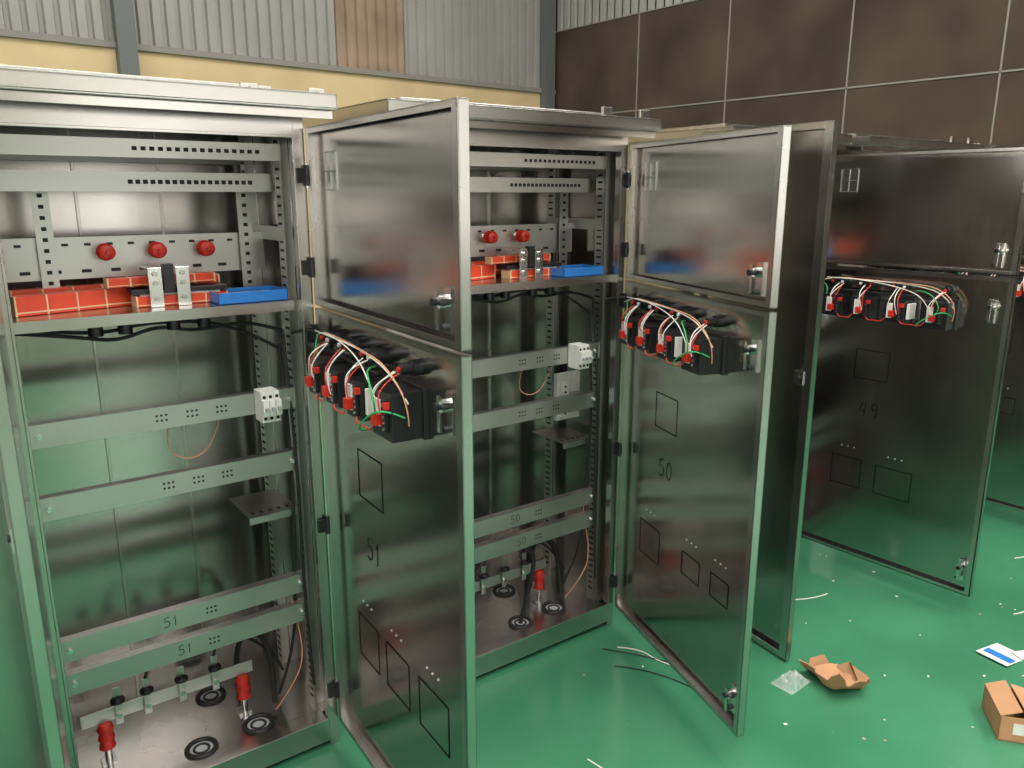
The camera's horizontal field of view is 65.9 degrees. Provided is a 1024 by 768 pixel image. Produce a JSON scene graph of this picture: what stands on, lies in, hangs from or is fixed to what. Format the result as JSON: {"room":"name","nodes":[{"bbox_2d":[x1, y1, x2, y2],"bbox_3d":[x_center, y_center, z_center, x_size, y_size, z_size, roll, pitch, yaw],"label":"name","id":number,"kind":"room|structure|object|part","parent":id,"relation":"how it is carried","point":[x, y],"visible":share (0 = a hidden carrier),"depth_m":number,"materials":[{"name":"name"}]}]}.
{"room":"factory workshop","nodes":[
{"label":"factory workshop","id":0,"kind":"room"},
{"bbox_2d":[0,0,540,322],"bbox_3d":[-5.683,-3.110,6.530,16.200,6.500,0.150,-11,17,-38],"label":"wall","id":1,"kind":"structure","parent":0,"point":[491,41],"depth_m":9.18,"materials":[{"name":"beige metal"}]},
{"bbox_2d":[0,0,555,108],"bbox_3d":[-5.597,-3.086,6.429,16.200,6.500,0.120,-11,17,-38],"label":"trim","id":2,"kind":"structure","parent":1,"relation":"attached to","point":[125,44],"depth_m":8.68,"materials":[{"name":"grey metal"}]},
{"bbox_2d":[268,347,1023,767],"bbox_3d":[-0.240,1.645,0.858,16.200,0.100,17.000,-11,17,-38],"label":"floor","id":3,"kind":"structure","parent":0,"point":[539,709],"depth_m":2.85,"materials":[{"name":"green paint"}]},
{"bbox_2d":[0,65,476,767],"bbox_3d":[-0.867,0.282,1.973,1.055,2.030,1.406,-10,17,-35],"label":"tall cabinet","id":4,"kind":"object","parent":3,"relation":"on","point":[165,525],"visible":1,"depth_m":2.18,"materials":[{"name":"silver metal"}]},
{"bbox_3d":[-1.040,0.397,1.698,0.038,1.915,0.536,-8,16,-31],"label":"door","id":5,"kind":"part","parent":4,"relation":"part of","materials":[{"name":"silver metal"}]},
{"bbox_3d":[-1.031,0.200,2.337,0.765,1.840,0.452,-10,17,-35],"label":"mounting frame","id":6,"kind":"part","parent":4,"relation":"part of","materials":[{"name":"metal"}]},
{"bbox_3d":[-0.331,0.280,2.016,0.049,1.835,0.836,-9,16,-32],"label":"door","id":7,"kind":"part","parent":4,"relation":"part of","materials":[{"name":"silver metal"}]},
{"bbox_2d":[302,97,791,736],"bbox_3d":[0.111,0.108,2.679,1.080,2.040,1.405,-10,17,-35],"label":"tall cabinet","id":8,"kind":"object","parent":3,"relation":"on","point":[706,214],"visible":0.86,"depth_m":2.86,"materials":[{"name":"silver metal"}]},
{"bbox_3d":[-0.052,0.030,3.044,0.790,1.840,0.452,-10,17,-35],"label":"mounting frame","id":9,"kind":"part","parent":8,"relation":"part of","materials":[{"name":"metal"}]},
{"bbox_3d":[0.568,0.123,2.669,0.049,1.835,0.868,-5,14,-18],"label":"door","id":10,"kind":"part","parent":8,"relation":"part of","materials":[{"name":"silver metal"}]},
{"bbox_2d":[603,648,689,686],"bbox_3d":[0.512,1.075,3.000,0.369,0.006,0.151,4,14,17],"label":"scrap","id":11,"kind":"object","parent":3,"relation":"on","point":[603,648],"visible":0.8,"depth_m":3.00,"materials":[{"name":"black rubber"}]},
{"bbox_2d":[583,554,1023,740],"bbox_3d":[1.533,1.035,3.178,2.852,0.002,1.258,-11,17,-38],"label":"litter","id":12,"kind":"object","parent":3,"relation":"on","point":[820,554],"visible":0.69,"depth_m":2.95,"materials":[{"name":"white plastic"}]},
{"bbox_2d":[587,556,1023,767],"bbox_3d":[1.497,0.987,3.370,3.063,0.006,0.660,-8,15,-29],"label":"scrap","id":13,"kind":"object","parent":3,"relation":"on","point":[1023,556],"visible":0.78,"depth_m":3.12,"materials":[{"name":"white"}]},
{"bbox_2d":[614,120,1023,660],"bbox_3d":[1.157,-0.074,3.436,0.960,2.040,1.414,-9,16,-34],"label":"tall cabinet","id":14,"kind":"object","parent":3,"relation":"on","point":[887,384],"visible":0.55,"depth_m":3.31,"materials":[{"name":"silver metal"}]},
{"bbox_3d":[0.903,0.038,3.063,0.038,1.975,0.616,-7,15,-29],"label":"door","id":15,"kind":"part","parent":14,"relation":"part of","materials":[{"name":"silver metal"}]},
{"bbox_3d":[1.669,-0.066,3.453,0.049,1.835,0.846,-11,17,-38],"label":"door","id":16,"kind":"part","parent":14,"relation":"part of","materials":[{"name":"silver metal"}]},
{"bbox_2d":[799,654,870,689],"bbox_3d":[1.193,1.038,2.896,0.198,0.118,0.235,-3,14,-14],"label":"scrap","id":17,"kind":"object","parent":3,"relation":"on","point":[846,675],"visible":1,"depth_m":2.92,"materials":[{"name":"brown cardboard"}]},
{"bbox_2d":[826,134,1023,512],"bbox_3d":[2.073,-0.229,4.080,1.085,2.040,1.406,-9,16,-34],"label":"tall cabinet","id":18,"kind":"object","parent":3,"relation":"on","point":[1005,488],"visible":0.08,"depth_m":4.21,"materials":[{"name":"silver metal"}]},
{"bbox_3d":[2.648,-0.231,4.141,0.049,1.835,0.836,-10,17,-36],"label":"door","id":19,"kind":"part","parent":18,"relation":"part of","materials":[{"name":"silver metal"}]},
{"bbox_2d":[941,143,1023,272],"bbox_3d":[3.072,-0.396,4.777,1.080,2.040,1.406,-9,16,-34],"label":"tall cabinet","id":20,"kind":"object","parent":3,"relation":"on","point":[985,145],"visible":0.02,"depth_m":4.49,"materials":[{"name":"silver metal"}]},
{"bbox_2d":[976,643,1023,665],"bbox_3d":[1.931,1.056,3.084,0.180,0.015,0.138,-7,15,-29],"label":"booklet","id":21,"kind":"object","parent":3,"relation":"on","point":[997,652],"visible":1,"depth_m":3.08,"materials":[{"name":"white paper"}]},
{"bbox_2d":[981,680,1023,743],"bbox_3d":[1.691,1.101,2.658,0.142,0.118,0.182,4,14,15],"label":"cardboard box","id":22,"kind":"object","parent":3,"relation":"on","point":[1002,705],"visible":1,"depth_m":2.63,"materials":[{"name":"brown cardboard"}]},
{"bbox_2d":[555,0,1023,145],"bbox_3d":[6.064,-2.772,5.122,0.185,6.500,17.000,-11,17,-38],"label":"wall","id":23,"kind":"structure","parent":0,"point":[776,47],"depth_m":8.49,"materials":[{"name":"brown tile"}]},
{"bbox_2d":[556,0,1023,143],"bbox_3d":[6.000,-1.549,5.363,0.012,4.008,17.000,-11,17,-38],"label":"trim","id":24,"kind":"structure","parent":23,"relation":"attached to","point":[1000,71],"depth_m":8.23,"materials":[{"name":"grey metal"}]}
]}

